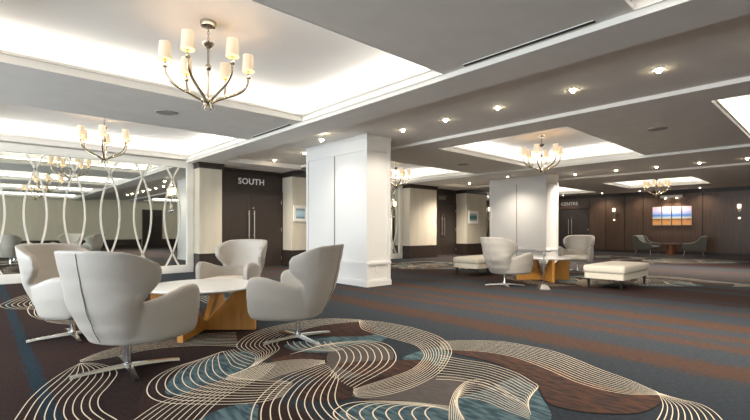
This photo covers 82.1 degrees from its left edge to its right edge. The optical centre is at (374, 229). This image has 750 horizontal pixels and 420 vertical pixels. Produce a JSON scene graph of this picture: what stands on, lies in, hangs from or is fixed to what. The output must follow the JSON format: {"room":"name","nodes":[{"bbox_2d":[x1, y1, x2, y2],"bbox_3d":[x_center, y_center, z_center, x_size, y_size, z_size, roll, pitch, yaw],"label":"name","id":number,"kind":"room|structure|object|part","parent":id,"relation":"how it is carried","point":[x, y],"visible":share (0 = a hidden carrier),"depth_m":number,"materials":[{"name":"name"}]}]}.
{"room":"hotel lobby","nodes":[
{"label":"hotel lobby","id":0,"kind":"room"},
{"bbox_2d":[5,142,489,271],"bbox_3d":[-1.428,-0.360,14.874,30.000,3.020,0.845,0,0,-43],"label":"wall","id":1,"kind":"structure","parent":0,"point":[420,202],"depth_m":13.61,"materials":[{"name":"beige wall paint"},{"name":"dark wood"}]},
{"bbox_2d":[0,142,193,283],"bbox_3d":[-6.901,-0.340,9.904,5.355,2.980,0.072,0,0,-43],"label":"wall mirror","id":2,"kind":"object","parent":1,"relation":"attached to","point":[48,194],"visible":0.91,"depth_m":10.16,"materials":[{"name":"white paint"}]},
{"bbox_2d":[170,188,175,211],"bbox_3d":[-5.280,-0.764,11.253,0.132,0.632,0.186,0,0,-43],"label":"wall sconce","id":3,"kind":"object","parent":2,"relation":"attached to","point":[172,190],"visible":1,"depth_m":11.22,"materials":[{"name":"beige"}]},
{"bbox_3d":[-5.262,-0.995,11.233,0.132,0.170,0.132,0,0,-43],"label":"lamp shade","id":4,"kind":"part","parent":3,"relation":"part of","materials":[{"name":"beige fabric"}]},
{"bbox_2d":[0,102,247,159],"bbox_3d":[-5.471,-1.915,8.585,4.750,0.139,3.620,0,0,-43],"label":"trim","id":5,"kind":"structure","parent":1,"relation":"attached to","point":[9,137],"depth_m":9.87,"materials":[{"name":"white paint"}]},
{"bbox_2d":[238,178,263,185],"bbox_3d":[-3.733,-1.445,13.015,0.835,0.183,0.016,0,0,-43],"label":"door sign","id":6,"kind":"object","parent":1,"relation":"attached to","point":[260,182],"visible":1,"depth_m":12.98,"materials":[{"name":"white"}]},
{"bbox_2d":[222,191,282,266],"bbox_3d":[-3.750,0.015,12.981,2.220,2.270,0.136,0,0,-43],"label":"door","id":7,"kind":"structure","parent":1,"relation":"in","point":[249,215],"depth_m":13.15,"materials":[{"name":"brown wood"}]},
{"bbox_2d":[293,205,305,221],"bbox_3d":[-2.336,-0.500,13.519,0.510,0.500,0.035,0,0,-43],"label":"framed picture","id":8,"kind":"object","parent":1,"relation":"attached to","point":[299,212],"visible":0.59,"depth_m":13.49,"materials":[{"name":"white"}]},
{"bbox_2d":[296,208,304,218],"bbox_3d":[-2.338,-0.500,13.521,0.320,0.310,0.006,0,0,-43],"label":"print","id":9,"kind":"object","parent":8,"relation":"attached to","point":[300,212],"depth_m":13.52},
{"bbox_2d":[391,183,402,258],"bbox_3d":[-0.651,-0.340,15.636,4.725,2.980,0.072,0,0,-43],"label":"wall mirror","id":10,"kind":"object","parent":1,"relation":"attached to","point":[396,194],"visible":0.09,"depth_m":17.04,"materials":[{"name":"white paint"}]},
{"bbox_2d":[391,161,472,181],"bbox_3d":[0.550,-1.915,14.107,4.530,0.139,3.620,0,0,-43],"label":"trim","id":11,"kind":"structure","parent":1,"relation":"attached to","point":[454,173],"depth_m":15.62,"materials":[{"name":"white paint"}]},
{"bbox_2d":[437,204,455,255],"bbox_3d":[2.986,0.015,19.159,2.100,2.270,0.136,0,0,-43],"label":"door","id":12,"kind":"structure","parent":1,"relation":"in","point":[446,245],"depth_m":19.40,"materials":[{"name":"brown wood"}]},
{"bbox_2d":[468,211,477,223],"bbox_3d":[4.522,-0.560,19.808,0.760,0.580,0.035,0,0,-43],"label":"framed picture","id":13,"kind":"object","parent":1,"relation":"attached to","point":[472,215],"visible":1,"depth_m":19.78,"materials":[{"name":"white"}]},
{"bbox_2d":[470,213,476,221],"bbox_3d":[4.520,-0.560,19.809,0.570,0.390,0.006,0,0,-43],"label":"print","id":14,"kind":"object","parent":13,"relation":"attached to","point":[473,216],"depth_m":19.81},
{"bbox_2d":[486,193,489,236],"bbox_3d":[6.805,-0.340,22.474,4.790,2.980,0.072,0,0,-43],"label":"wall mirror","id":15,"kind":"object","parent":1,"relation":"attached to","point":[488,194],"visible":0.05,"depth_m":21.36,"materials":[{"name":"white paint"}]},
{"bbox_2d":[558,188,592,194],"bbox_3d":[8.296,-1.915,21.210,4.270,0.139,3.620,0,0,-43],"label":"trim","id":16,"kind":"structure","parent":1,"relation":"attached to","point":[580,191],"depth_m":22.14,"materials":[{"name":"white paint"}]},
{"bbox_2d":[0,0,749,196],"bbox_3d":[5.133,-2.130,7.719,30.400,0.680,20.840,0,0,-43],"label":"ceiling","id":17,"kind":"structure","parent":0,"point":[703,46],"depth_m":5.76,"materials":[{"name":"paint"}]},
{"bbox_2d":[76,118,129,163],"bbox_3d":[-5.297,-1.767,8.439,0.972,0.946,0.860,0,0,3],"label":"chandelier","id":18,"kind":"object","parent":17,"relation":"hanging from","point":[81,132],"visible":0.98,"depth_m":8.39,"materials":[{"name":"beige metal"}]},
{"bbox_3d":[-5.525,-1.860,8.087,0.132,0.180,0.132,0,0,33],"label":"lamp shade","id":19,"kind":"part","parent":18,"relation":"part of","materials":[{"name":"beige fabric"}]},
{"bbox_3d":[-5.716,-1.860,8.460,0.132,0.180,0.132,0,0,33],"label":"lamp shade","id":20,"kind":"part","parent":18,"relation":"part of","materials":[{"name":"beige fabric"}]},
{"bbox_3d":[-5.420,-1.493,8.248,0.032,0.397,0.404,0,0,33],"label":"arm","id":21,"kind":"part","parent":18,"relation":"part of","materials":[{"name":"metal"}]},
{"bbox_3d":[-5.106,-1.860,8.066,0.132,0.180,0.132,0,0,33],"label":"lamp shade","id":22,"kind":"part","parent":18,"relation":"part of","materials":[{"name":"beige fabric"}]},
{"bbox_3d":[-5.193,-1.493,8.237,0.032,0.397,0.405,0,0,-27],"label":"arm","id":23,"kind":"part","parent":18,"relation":"part of","materials":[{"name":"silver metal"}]},
{"bbox_3d":[-5.488,-1.860,8.813,0.132,0.180,0.132,0,0,33],"label":"lamp shade","id":24,"kind":"part","parent":18,"relation":"part of","materials":[{"name":"beige fabric"}]},
{"bbox_3d":[-5.070,-1.493,8.428,0.405,0.397,0.032,0,0,3],"label":"arm","id":25,"kind":"part","parent":18,"relation":"part of","materials":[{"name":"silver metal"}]},
{"bbox_3d":[-5.173,-1.493,8.630,0.032,0.397,0.404,0,0,33],"label":"arm","id":26,"kind":"part","parent":18,"relation":"part of","materials":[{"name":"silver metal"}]},
{"bbox_3d":[-4.878,-1.860,8.418,0.132,0.180,0.132,0,0,33],"label":"lamp shade","id":27,"kind":"part","parent":18,"relation":"part of","materials":[{"name":"beige fabric"}]},
{"bbox_2d":[155,110,176,115],"bbox_3d":[-3.301,-1.845,6.810,0.316,0.010,0.316,0,0,-43],"label":"ceiling speaker","id":28,"kind":"object","parent":17,"relation":"attached to","point":[162,112],"visible":1,"depth_m":6.79,"materials":[{"name":"beige metal"}]},
{"bbox_2d":[158,18,253,110],"bbox_3d":[-1.801,-1.767,4.657,0.860,0.946,0.972,0,0,5],"label":"chandelier","id":29,"kind":"object","parent":17,"relation":"hanging from","point":[187,35],"visible":1,"depth_m":4.58,"materials":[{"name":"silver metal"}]},
{"bbox_3d":[-2.184,-1.860,4.483,0.132,0.180,0.132,0,0,5],"label":"lamp shade","id":30,"kind":"part","parent":29,"relation":"part of","materials":[{"name":"beige fabric"}]},
{"bbox_3d":[-2.008,-1.493,4.563,0.405,0.397,0.032,0,0,-25],"label":"arm","id":31,"kind":"part","parent":29,"relation":"part of","materials":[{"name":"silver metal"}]},
{"bbox_3d":[-2.143,-1.860,4.901,0.132,0.180,0.132,0,0,5],"label":"lamp shade","id":32,"kind":"part","parent":29,"relation":"part of","materials":[{"name":"beige fabric"}]},
{"bbox_3d":[-1.841,-1.860,4.239,0.132,0.180,0.132,0,0,5],"label":"lamp shade","id":33,"kind":"part","parent":29,"relation":"part of","materials":[{"name":"beige fabric"}]},
{"bbox_3d":[-1.987,-1.493,4.789,0.405,0.397,0.032,0,0,35],"label":"arm","id":34,"kind":"part","parent":29,"relation":"part of","materials":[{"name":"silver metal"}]},
{"bbox_3d":[-1.823,-1.493,4.431,0.032,0.397,0.404,0,0,5],"label":"arm","id":35,"kind":"part","parent":29,"relation":"part of","materials":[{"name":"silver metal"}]},
{"bbox_3d":[-1.801,-1.680,4.657,0.024,0.560,0.024,0,0,5],"label":"rod","id":36,"kind":"part","parent":29,"relation":"part of","materials":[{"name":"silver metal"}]},
{"bbox_3d":[-1.801,-1.992,4.657,0.132,0.075,0.132,0,0,5],"label":"dish","id":37,"kind":"part","parent":29,"relation":"part of","materials":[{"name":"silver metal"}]},
{"bbox_3d":[-1.780,-1.493,4.884,0.032,0.397,0.404,0,0,5],"label":"arm","id":38,"kind":"part","parent":29,"relation":"part of","materials":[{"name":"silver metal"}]},
{"bbox_3d":[-1.616,-1.493,4.525,0.405,0.397,0.032,0,0,35],"label":"arm","id":39,"kind":"part","parent":29,"relation":"part of","materials":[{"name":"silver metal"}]},
{"bbox_3d":[-1.761,-1.860,5.075,0.132,0.180,0.132,0,0,5],"label":"lamp shade","id":40,"kind":"part","parent":29,"relation":"part of","materials":[{"name":"beige fabric"}]},
{"bbox_3d":[-1.595,-1.493,4.752,0.405,0.397,0.032,0,0,-25],"label":"arm","id":41,"kind":"part","parent":29,"relation":"part of","materials":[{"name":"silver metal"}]},
{"bbox_3d":[-1.459,-1.860,4.413,0.132,0.180,0.132,0,0,5],"label":"lamp shade","id":42,"kind":"part","parent":29,"relation":"part of","materials":[{"name":"beige fabric"}]},
{"bbox_3d":[-1.419,-1.860,4.832,0.132,0.180,0.132,0,0,5],"label":"lamp shade","id":43,"kind":"part","parent":29,"relation":"part of","materials":[{"name":"beige fabric"}]},
{"bbox_2d":[0,0,441,121],"bbox_3d":[-1.909,-1.915,4.701,4.750,0.139,3.220,0,0,-43],"label":"trim","id":44,"kind":"structure","parent":17,"relation":"attached to","point":[4,58],"depth_m":5.70,"materials":[{"name":"white paint"}]},
{"bbox_2d":[252,124,290,136],"bbox_3d":[-1.971,-1.846,8.097,0.056,0.008,1.400,0,0,-43],"label":"ceiling vent","id":45,"kind":"object","parent":17,"relation":"in","point":[287,124],"visible":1,"depth_m":8.02,"materials":[{"name":"black metal"}]},
{"bbox_2d":[391,167,410,188],"bbox_3d":[0.676,-1.767,13.985,0.860,0.946,0.972,0,0,39],"label":"chandelier","id":46,"kind":"object","parent":17,"relation":"hanging from","point":[401,171],"visible":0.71,"depth_m":13.93,"materials":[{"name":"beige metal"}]},
{"bbox_2d":[463,20,595,65],"bbox_3d":[1.476,-1.846,4.338,0.056,0.008,1.400,0,0,-43],"label":"ceiling vent","id":47,"kind":"object","parent":17,"relation":"in","point":[592,21],"visible":1,"depth_m":4.22,"materials":[{"name":"black metal"}]},
{"bbox_2d":[441,126,642,167],"bbox_3d":[4.091,-1.915,10.305,4.610,0.139,3.110,0,0,-43],"label":"trim","id":48,"kind":"structure","parent":17,"relation":"attached to","point":[629,154],"depth_m":11.44,"materials":[{"name":"white paint"}]},
{"bbox_2d":[521,134,562,174],"bbox_3d":[3.945,-1.767,10.198,0.972,0.946,0.860,0,0,5],"label":"chandelier","id":49,"kind":"object","parent":17,"relation":"hanging from","point":[556,148],"visible":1,"depth_m":10.16,"materials":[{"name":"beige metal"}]},
{"bbox_3d":[3.527,-1.860,10.238,0.132,0.180,0.132,0,0,35],"label":"lamp shade","id":50,"kind":"part","parent":49,"relation":"part of","materials":[{"name":"beige fabric"}]},
{"bbox_3d":[3.771,-1.860,10.580,0.132,0.180,0.132,0,0,35],"label":"lamp shade","id":51,"kind":"part","parent":49,"relation":"part of","materials":[{"name":"beige fabric"}]},
{"bbox_3d":[3.718,-1.493,10.220,0.353,0.397,0.212,0,0,35],"label":"arm","id":52,"kind":"part","parent":49,"relation":"part of","materials":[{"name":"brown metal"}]},
{"bbox_3d":[3.701,-1.860,9.856,0.132,0.180,0.132,0,0,35],"label":"lamp shade","id":53,"kind":"part","parent":49,"relation":"part of","materials":[{"name":"beige fabric"}]},
{"bbox_3d":[4.189,-1.860,10.540,0.132,0.180,0.132,0,0,35],"label":"lamp shade","id":54,"kind":"part","parent":49,"relation":"part of","materials":[{"name":"beige fabric"}]},
{"bbox_3d":[4.039,-1.493,9.991,0.032,0.397,0.405,0,0,-25],"label":"arm","id":55,"kind":"part","parent":49,"relation":"part of","materials":[{"name":"brown metal"}]},
{"bbox_3d":[4.119,-1.860,9.816,0.132,0.180,0.132,0,0,35],"label":"lamp shade","id":56,"kind":"part","parent":49,"relation":"part of","materials":[{"name":"beige fabric"}]},
{"bbox_3d":[4.363,-1.860,10.158,0.132,0.180,0.132,0,0,35],"label":"lamp shade","id":57,"kind":"part","parent":49,"relation":"part of","materials":[{"name":"beige fabric"}]},
{"bbox_2d":[567,88,578,92],"bbox_3d":[2.704,-1.889,5.885,0.150,0.042,0.150,0,0,-43],"label":"recessed light","id":58,"kind":"object","parent":17,"relation":"in","point":[572,90],"visible":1,"depth_m":5.87,"materials":[{"name":"beige"}]},
{"bbox_2d":[625,0,662,9],"bbox_3d":[1.507,-1.915,0.975,4.750,0.139,3.170,0,0,-43],"label":"trim","id":59,"kind":"structure","parent":17,"relation":"attached to","point":[635,4],"depth_m":3.59,"materials":[{"name":"white paint"}]},
{"bbox_2d":[603,176,709,187],"bbox_3d":[11.237,-1.915,17.190,3.370,0.139,3.120,0,0,-43],"label":"trim","id":60,"kind":"structure","parent":17,"relation":"attached to","point":[701,181],"depth_m":18.12,"materials":[{"name":"white paint"}]},
{"bbox_2d":[643,179,670,196],"bbox_3d":[11.233,-1.767,17.194,0.972,0.946,0.860,0,0,17],"label":"chandelier","id":61,"kind":"object","parent":17,"relation":"hanging from","point":[666,181],"visible":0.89,"depth_m":17.17,"materials":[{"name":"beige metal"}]},
{"bbox_2d":[648,127,667,130],"bbox_3d":[5.183,-1.845,7.901,0.316,0.010,0.316,0,0,-43],"label":"ceiling speaker","id":62,"kind":"object","parent":17,"relation":"attached to","point":[653,128],"visible":1,"depth_m":7.87,"materials":[{"name":"beige metal"}]},
{"bbox_2d":[651,67,665,72],"bbox_3d":[3.386,-1.889,5.141,0.150,0.042,0.150,0,0,-43],"label":"recessed light","id":63,"kind":"object","parent":17,"relation":"in","point":[659,70],"visible":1,"depth_m":5.12,"materials":[{"name":"beige"}]},
{"bbox_2d":[712,94,749,137],"bbox_3d":[7.461,-1.915,6.571,4.530,0.139,3.170,0,0,-43],"label":"trim","id":64,"kind":"structure","parent":17,"relation":"attached to","point":[714,102],"depth_m":7.24,"materials":[{"name":"white paint"}]},
{"bbox_2d":[0,251,749,419],"bbox_3d":[5.251,1.207,7.590,30.500,0.127,20.590,0,0,-43],"label":"floor","id":65,"kind":"structure","parent":0,"point":[436,342],"depth_m":3.90,"materials":[{"name":"carpet"}]},
{"bbox_2d":[15,243,89,342],"bbox_3d":[-3.305,0.651,4.656,0.866,0.996,0.871,0,0,9],"label":"lounge chair","id":66,"kind":"object","parent":65,"relation":"on","point":[40,278],"visible":0.56,"depth_m":4.33,"materials":[{"name":"grey"}]},
{"bbox_3d":[-3.403,1.125,4.513,0.395,0.049,0.056,0,0,-44],"label":"foot blade","id":67,"kind":"part","parent":66,"relation":"part of","materials":[{"name":"silver metal"}]},
{"bbox_3d":[-3.260,1.009,4.650,0.180,0.222,0.180,0,0,9],"label":"swivel post","id":68,"kind":"part","parent":66,"relation":"part of","materials":[{"name":"silver metal"}]},
{"bbox_3d":[-3.124,1.125,4.506,0.056,0.049,0.395,0,0,-44],"label":"foot blade","id":69,"kind":"part","parent":66,"relation":"part of","materials":[{"name":"silver metal"}]},
{"bbox_2d":[54,250,199,382],"bbox_3d":[-2.046,0.651,3.509,0.871,0.996,0.866,0,0,14],"label":"lounge chair","id":70,"kind":"object","parent":65,"relation":"on","point":[105,293],"visible":1,"depth_m":3.23,"materials":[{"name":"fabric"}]},
{"bbox_3d":[-2.191,1.125,3.430,0.395,0.049,0.056,0,0,-39],"label":"foot blade","id":71,"kind":"part","parent":70,"relation":"part of","materials":[{"name":"silver metal"}]},
{"bbox_3d":[-2.159,1.125,3.708,0.056,0.049,0.395,0,0,-39],"label":"foot blade","id":72,"kind":"part","parent":70,"relation":"part of","materials":[{"name":"silver metal"}]},
{"bbox_3d":[-2.036,1.009,3.553,0.180,0.222,0.180,0,0,14],"label":"swivel post","id":73,"kind":"part","parent":70,"relation":"part of","materials":[{"name":"silver metal"}]},
{"bbox_3d":[-1.913,1.125,3.399,0.056,0.049,0.395,0,0,-39],"label":"foot blade","id":74,"kind":"part","parent":70,"relation":"part of","materials":[{"name":"silver metal"}]},
{"bbox_3d":[-1.881,1.125,3.676,0.395,0.049,0.056,0,0,-39],"label":"foot blade","id":75,"kind":"part","parent":70,"relation":"part of","materials":[{"name":"silver metal"}]},
{"bbox_2d":[150,279,255,342],"bbox_3d":[-1.979,0.892,4.976,1.260,0.515,1.260,0,0,0],"label":"coffee table","id":76,"kind":"object","parent":65,"relation":"on","point":[231,314],"visible":0.63,"depth_m":4.95,"materials":[{"name":"white stone"}]},
{"bbox_2d":[195,239,266,292],"bbox_3d":[-2.063,0.651,6.448,0.871,0.996,0.866,0,0,13],"label":"lounge chair","id":77,"kind":"object","parent":65,"relation":"on","point":[240,258],"visible":0.59,"depth_m":6.61,"materials":[{"name":"grey"}]},
{"bbox_2d":[205,275,242,278],"bbox_3d":[-2.091,0.752,6.328,0.690,0.135,0.615,0,0,13],"label":"seat cushion","id":78,"kind":"object","parent":77,"relation":"on","point":[206,276],"depth_m":6.28,"materials":[{"name":"beige fabric"}]},
{"bbox_2d":[246,244,343,345],"bbox_3d":[-0.767,0.651,4.538,0.866,0.996,0.871,0,0,12],"label":"lounge chair","id":79,"kind":"object","parent":65,"relation":"on","point":[304,290],"visible":1,"depth_m":4.20,"materials":[{"name":"grey leather"}]},
{"bbox_3d":[-0.962,1.125,4.419,0.395,0.049,0.056,0,0,-41],"label":"foot blade","id":80,"kind":"part","parent":79,"relation":"part of","materials":[{"name":"silver metal"}]},
{"bbox_3d":[-0.940,1.125,4.697,0.056,0.049,0.395,0,0,-41],"label":"foot blade","id":81,"kind":"part","parent":79,"relation":"part of","materials":[{"name":"silver metal"}]},
{"bbox_3d":[-0.812,1.009,4.547,0.180,0.222,0.180,0,0,12],"label":"swivel post","id":82,"kind":"part","parent":79,"relation":"part of","materials":[{"name":"silver metal"}]},
{"bbox_3d":[-0.683,1.125,4.397,0.056,0.049,0.395,0,0,-41],"label":"foot blade","id":83,"kind":"part","parent":79,"relation":"part of","materials":[{"name":"silver metal"}]},
{"bbox_3d":[-0.662,1.125,4.676,0.395,0.049,0.056,0,0,-41],"label":"foot blade","id":84,"kind":"part","parent":79,"relation":"part of","materials":[{"name":"silver metal"}]},
{"bbox_2d":[306,133,391,286],"bbox_3d":[-0.647,-0.380,9.583,0.688,3.060,2.188,0,0,-43],"label":"column","id":85,"kind":"structure","parent":65,"relation":"on","point":[348,180],"depth_m":8.97,"materials":[{"name":"white paint"}]},
{"bbox_2d":[453,255,487,276],"bbox_3d":[2.792,0.910,11.189,1.536,0.480,0.756,0,0,-43],"label":"bench ottoman","id":86,"kind":"object","parent":65,"relation":"on","point":[476,262],"visible":0.52,"depth_m":10.64,"materials":[{"name":"beige fabric"}]},
{"bbox_2d":[453,255,485,263],"bbox_3d":[2.792,0.758,11.189,1.536,0.177,0.756,0,0,-43],"label":"seat cushion","id":87,"kind":"object","parent":86,"relation":"on","point":[473,259],"depth_m":10.66,"materials":[{"name":"beige fabric"}]},
{"bbox_3d":[2.792,0.900,11.189,1.496,0.110,0.716,0,0,-43],"label":"bench frame","id":88,"kind":"part","parent":86,"relation":"part of","materials":[{"name":"beige fabric"}]},
{"bbox_2d":[480,237,532,287],"bbox_3d":[2.622,0.651,8.822,0.866,0.996,0.871,0,0,-32],"label":"lounge chair","id":89,"kind":"object","parent":65,"relation":"on","point":[497,252],"visible":1,"depth_m":8.54,"materials":[{"name":"grey"}]},
{"bbox_2d":[489,174,558,263],"bbox_3d":[5.338,-0.380,15.559,0.928,3.060,2.208,0,0,-43],"label":"column","id":90,"kind":"structure","parent":65,"relation":"on","point":[524,209],"depth_m":15.01,"materials":[{"name":"white paint"}]},
{"bbox_2d":[514,256,572,282],"bbox_3d":[3.857,0.892,9.914,1.260,0.515,1.260,0,0,0],"label":"coffee table","id":91,"kind":"object","parent":65,"relation":"on","point":[559,270],"visible":0.78,"depth_m":9.88,"materials":[{"name":"brown wood"}]},
{"bbox_2d":[537,251,550,289],"bbox_3d":[3.239,0.780,8.275,0.259,0.740,0.259,0,0,-14],"label":"table","id":92,"kind":"object","parent":65,"relation":"on","point":[543,286],"visible":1,"depth_m":8.22,"materials":[{"name":"silver metal"}]},
{"bbox_2d":[558,235,594,271],"bbox_3d":[5.570,0.651,11.836,0.871,0.996,0.866,0,0,38],"label":"lounge chair","id":93,"kind":"object","parent":65,"relation":"on","point":[579,248],"visible":0.89,"depth_m":11.93,"materials":[{"name":"grey"}]},
{"bbox_2d":[562,254,587,260],"bbox_3d":[5.495,0.752,11.739,0.690,0.135,0.615,0,0,38],"label":"seat cushion","id":94,"kind":"object","parent":93,"relation":"on","point":[576,257],"depth_m":11.49,"materials":[{"name":"beige fabric"}]},
{"bbox_2d":[583,261,648,290],"bbox_3d":[4.938,0.910,8.789,1.536,0.480,0.756,0,0,-43],"label":"bench ottoman","id":95,"kind":"object","parent":65,"relation":"on","point":[621,271],"visible":1,"depth_m":8.37,"materials":[{"name":"beige fabric"}]},
{"bbox_3d":[4.234,1.050,8.543,0.090,0.200,0.090,0,0,-43],"label":"leg","id":96,"kind":"part","parent":95,"relation":"part of","materials":[{"name":"black"}]},
{"bbox_2d":[583,261,648,274],"bbox_3d":[4.938,0.758,8.789,1.536,0.177,0.756,0,0,-43],"label":"seat cushion","id":97,"kind":"object","parent":95,"relation":"on","point":[610,267],"depth_m":8.39,"materials":[{"name":"beige fabric"}]},
{"bbox_3d":[4.938,0.900,8.789,1.496,0.110,0.716,0,0,-43],"label":"bench frame","id":98,"kind":"part","parent":95,"relation":"part of","materials":[{"name":"beige fabric"}]},
{"bbox_3d":[4.633,1.050,8.109,0.090,0.200,0.090,0,0,-43],"label":"leg","id":99,"kind":"part","parent":95,"relation":"part of","materials":[{"name":"black"}]},
{"bbox_2d":[632,235,659,254],"bbox_3d":[12.648,0.712,20.110,0.760,0.883,0.882,0,0,-29],"label":"armchair","id":100,"kind":"object","parent":65,"relation":"on","point":[639,241],"visible":1,"depth_m":20.07,"materials":[{"name":"fabric"}]},
{"bbox_3d":[12.509,0.578,20.366,0.660,0.617,0.300,0,0,-29],"label":"backrest","id":101,"kind":"part","parent":100,"relation":"part of","materials":[{"name":"grey fabric"}]},
{"bbox_3d":[12.353,0.610,19.940,0.080,0.639,0.865,0,0,-29],"label":"armrest","id":102,"kind":"part","parent":100,"relation":"part of","materials":[{"name":"grey fabric"}]},
{"bbox_3d":[12.950,0.610,20.265,0.080,0.639,0.865,0,0,-29],"label":"armrest","id":103,"kind":"part","parent":100,"relation":"part of","materials":[{"name":"grey fabric"}]},
{"bbox_2d":[661,243,680,254],"bbox_3d":[13.560,0.900,19.762,0.760,0.500,0.760,0,0,-43],"label":"table","id":104,"kind":"object","parent":65,"relation":"on","point":[670,250],"visible":1,"depth_m":19.62,"materials":[{"name":"brown wood"}]},
{"bbox_2d":[682,236,707,255],"bbox_3d":[13.870,0.712,18.697,0.882,0.883,0.760,0,0,37],"label":"armchair","id":105,"kind":"object","parent":65,"relation":"on","point":[700,244],"visible":0.97,"depth_m":18.34,"materials":[{"name":"fabric"}]},
{"bbox_2d":[558,186,749,256],"bbox_3d":[16.305,-0.400,17.870,0.310,3.100,20.300,0,0,-43],"label":"wall","id":106,"kind":"structure","parent":0,"point":[715,213],"depth_m":20.29,"materials":[{"name":"brown wood"}]},
{"bbox_2d":[558,209,588,248],"bbox_3d":[10.778,0.015,23.819,0.136,2.270,2.020,0,0,-43],"label":"door","id":107,"kind":"structure","parent":106,"relation":"in","point":[570,221],"depth_m":23.73,"materials":[{"name":"brown wood"}]},
{"bbox_3d":[10.805,0.015,23.843,0.062,2.270,2.020,0,0,-43],"label":"frame","id":108,"kind":"part","parent":107,"relation":"part of","materials":[{"name":"brown wood"}]},
{"bbox_2d":[653,207,660,224],"bbox_3d":[13.534,-0.640,20.696,0.038,0.880,0.348,0,0,-43],"label":"art panel","id":109,"kind":"object","parent":106,"relation":"attached to","point":[656,210],"visible":1,"depth_m":20.68,"materials":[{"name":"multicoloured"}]},
{"bbox_2d":[662,207,670,224],"bbox_3d":[13.803,-0.640,20.403,0.038,0.880,0.348,0,0,-43],"label":"art panel","id":110,"kind":"object","parent":106,"relation":"attached to","point":[666,211],"visible":1,"depth_m":20.39,"materials":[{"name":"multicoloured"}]},
{"bbox_2d":[660,195,682,197],"bbox_3d":[13.884,-1.532,20.181,0.222,0.135,0.880,0,0,-43],"label":"picture light","id":111,"kind":"object","parent":106,"relation":"attached to","point":[665,196],"visible":1,"depth_m":20.09,"materials":[{"name":"white metal"}]},
{"bbox_2d":[672,206,680,224],"bbox_3d":[14.071,-0.640,20.110,0.038,0.880,0.348,0,0,-43],"label":"art panel","id":112,"kind":"object","parent":106,"relation":"attached to","point":[676,210],"visible":1,"depth_m":20.09,"materials":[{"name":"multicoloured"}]},
{"bbox_2d":[682,206,691,224],"bbox_3d":[14.340,-0.640,19.817,0.038,0.880,0.348,0,0,-43],"label":"art panel","id":113,"kind":"object","parent":106,"relation":"attached to","point":[686,210],"visible":1,"depth_m":19.80,"materials":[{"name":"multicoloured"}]},
{"bbox_2d":[737,204,740,218],"bbox_3d":[15.544,-0.764,18.392,0.186,0.632,0.132,0,0,-43],"label":"wall sconce","id":114,"kind":"object","parent":106,"relation":"attached to","point":[738,205],"visible":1,"depth_m":18.38,"materials":[{"name":"beige"}]}
]}

